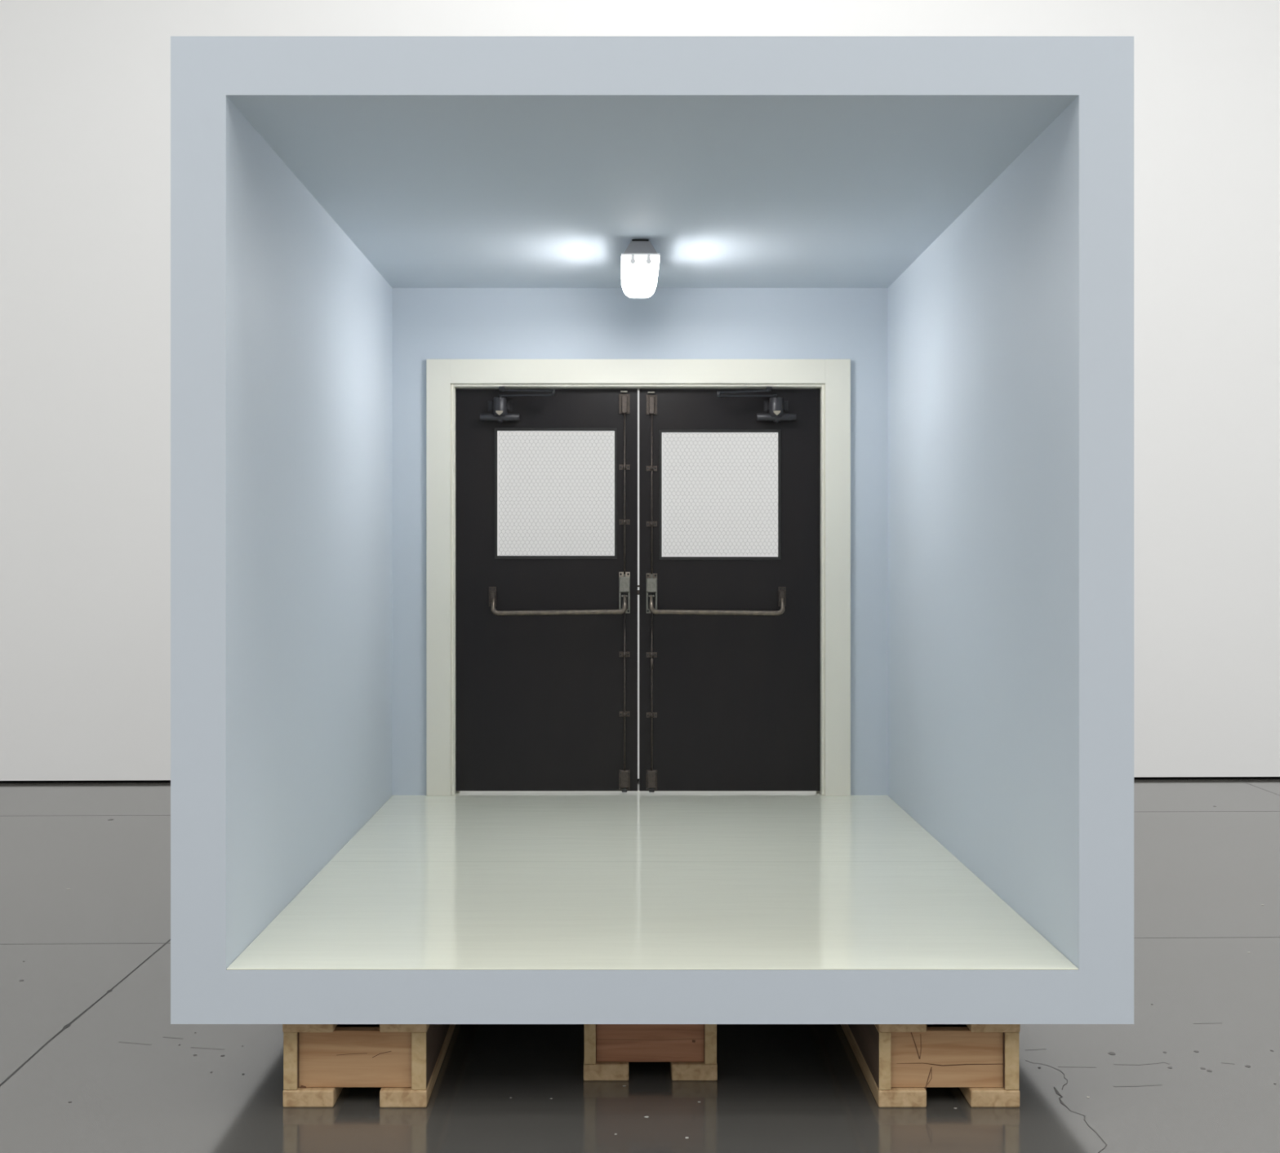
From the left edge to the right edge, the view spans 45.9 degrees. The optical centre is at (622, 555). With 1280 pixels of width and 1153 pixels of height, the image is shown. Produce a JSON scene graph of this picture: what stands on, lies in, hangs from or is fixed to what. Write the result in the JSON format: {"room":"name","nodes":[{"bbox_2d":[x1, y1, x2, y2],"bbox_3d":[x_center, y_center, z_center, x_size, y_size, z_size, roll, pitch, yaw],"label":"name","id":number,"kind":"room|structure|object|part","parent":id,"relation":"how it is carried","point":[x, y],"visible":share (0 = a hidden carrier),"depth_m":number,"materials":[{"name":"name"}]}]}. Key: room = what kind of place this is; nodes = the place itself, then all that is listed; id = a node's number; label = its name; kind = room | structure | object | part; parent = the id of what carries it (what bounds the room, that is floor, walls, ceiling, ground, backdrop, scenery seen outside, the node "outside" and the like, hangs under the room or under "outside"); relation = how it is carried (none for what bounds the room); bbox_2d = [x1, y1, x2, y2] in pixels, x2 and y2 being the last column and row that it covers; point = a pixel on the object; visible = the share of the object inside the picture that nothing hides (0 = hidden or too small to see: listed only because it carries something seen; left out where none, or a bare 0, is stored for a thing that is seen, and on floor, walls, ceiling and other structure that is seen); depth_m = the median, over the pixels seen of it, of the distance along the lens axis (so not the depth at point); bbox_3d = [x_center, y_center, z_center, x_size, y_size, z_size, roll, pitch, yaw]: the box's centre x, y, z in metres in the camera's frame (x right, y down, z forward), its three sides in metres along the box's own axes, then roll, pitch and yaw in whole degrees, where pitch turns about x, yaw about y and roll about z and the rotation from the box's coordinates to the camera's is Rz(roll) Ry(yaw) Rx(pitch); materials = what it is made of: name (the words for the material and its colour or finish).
{"room":"art gallery","nodes":[
{"label":"art gallery","id":0,"kind":"room"},
{"bbox_2d":[0,0,1279,781],"bbox_3d":[0.498,-2.608,11.099,16.204,8.478,0.150,0,0,-1],"label":"wall","id":1,"kind":"structure","parent":0,"point":[85,85],"depth_m":10.98,"materials":[{"name":"white paint"}]},
{"bbox_2d":[0,777,1279,783],"bbox_3d":[0.500,1.642,11.074,16.205,0.022,0.040,0,0,-1],"label":"baseboard","id":2,"kind":"structure","parent":1,"relation":"attached to","point":[1135,778],"depth_m":10.97,"materials":[{"name":"black"}]},
{"bbox_2d":[0,779,1279,1152],"bbox_3d":[0.500,1.703,1.139,16.200,0.101,20.279,0,0,0],"label":"floor","id":3,"kind":"structure","parent":0,"point":[93,1060],"depth_m":4.96,"materials":[{"name":"concrete"}]},
{"bbox_2d":[282,1024,455,1107],"bbox_3d":[-0.802,1.514,6.127,0.431,0.277,3.227,0,0,0],"label":"support","id":4,"kind":"object","parent":3,"relation":"on","point":[405,1061],"visible":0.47,"depth_m":4.54,"materials":[{"name":"brown wood"}]},
{"bbox_2d":[170,35,1133,1024],"bbox_3d":[0.086,-0.073,6.111,2.824,2.898,3.359,0,0,0],"label":"box","id":5,"kind":"object","parent":4,"relation":"on","point":[879,358],"visible":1,"depth_m":5.49,"materials":[{"name":"blue paint"}]},
{"bbox_3d":[-0.483,-0.819,7.586,0.310,0.057,0.045,0,0,18],"label":"closer arm","id":6,"kind":"part","parent":5,"relation":"part of","materials":[{"name":"grey metal"}]},
{"bbox_3d":[-0.386,0.178,7.702,0.921,2.044,0.045,0,0,0],"label":"door","id":7,"kind":"part","parent":5,"relation":"part of","materials":[{"name":"black paint"}]},
{"bbox_3d":[0.009,0.689,7.660,0.010,0.814,0.009,0,0,0],"label":"latch rod","id":8,"kind":"part","parent":5,"relation":"part of","materials":[{"name":"brown metal"}]},
{"bbox_3d":[0.009,-0.316,7.660,0.010,0.824,0.009,0,0,0],"label":"latch rod","id":9,"kind":"part","parent":5,"relation":"part of","materials":[{"name":"brown metal"}]},
{"bbox_3d":[0.079,0.113,7.697,2.135,2.199,0.185,0,0,0],"label":"door frame","id":10,"kind":"part","parent":5,"relation":"part of","materials":[{"name":"beige paint"}]},
{"bbox_2d":[621,239,659,297],"bbox_3d":[0.075,-1.270,6.698,0.164,0.159,0.605,0,0,0],"label":"ceiling light","id":11,"kind":"object","parent":5,"relation":"attached to","point":[640,262],"visible":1,"depth_m":6.43,"materials":[{"name":"grey plastic"}]},
{"bbox_3d":[0.147,0.689,7.660,0.014,0.814,0.013,0,0,0],"label":"latch rod","id":12,"kind":"part","parent":5,"relation":"part of","materials":[{"name":"brown metal"}]},
{"bbox_3d":[0.147,-0.314,7.660,0.010,0.820,0.009,0,0,0],"label":"latch rod","id":13,"kind":"part","parent":5,"relation":"part of","materials":[{"name":"brown metal"}]},
{"bbox_3d":[0.087,1.215,6.111,2.499,0.005,3.358,0,0,0],"label":"floor panel","id":14,"kind":"part","parent":5,"relation":"part of","materials":[{"name":"beige ceramic"}]},
{"bbox_3d":[0.087,-1.435,6.111,2.501,0.173,3.359,0,0,0],"label":"ceiling panel","id":15,"kind":"part","parent":5,"relation":"part of","materials":[{"name":"blue paint"}]},
{"bbox_3d":[0.087,1.297,6.111,2.501,0.158,3.359,0,0,0],"label":"panel","id":16,"kind":"part","parent":5,"relation":"part of","materials":[{"name":"blue paint"}]},
{"bbox_3d":[0.542,0.178,7.702,0.917,2.044,0.045,0,0,0],"label":"door","id":17,"kind":"part","parent":5,"relation":"part of","materials":[{"name":"black paint"}]},
{"bbox_3d":[0.620,-0.817,7.590,0.326,0.062,0.045,0,0,-18],"label":"closer arm","id":18,"kind":"part","parent":5,"relation":"part of","materials":[{"name":"grey metal"}]},
{"bbox_2d":[583,1024,717,1080],"bbox_3d":[0.086,1.514,6.240,0.421,0.277,2.999,0,0,0],"label":"support","id":19,"kind":"object","parent":3,"relation":"on","point":[691,1050],"visible":0.25,"depth_m":4.77,"materials":[{"name":"brown wood"}]},
{"bbox_2d":[840,1024,1020,1107],"bbox_3d":[0.976,1.514,6.127,0.424,0.277,3.226,0,0,0],"label":"support","id":20,"kind":"object","parent":3,"relation":"on","point":[898,1063],"visible":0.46,"depth_m":4.54,"materials":[{"name":"brown wood"}]}
]}

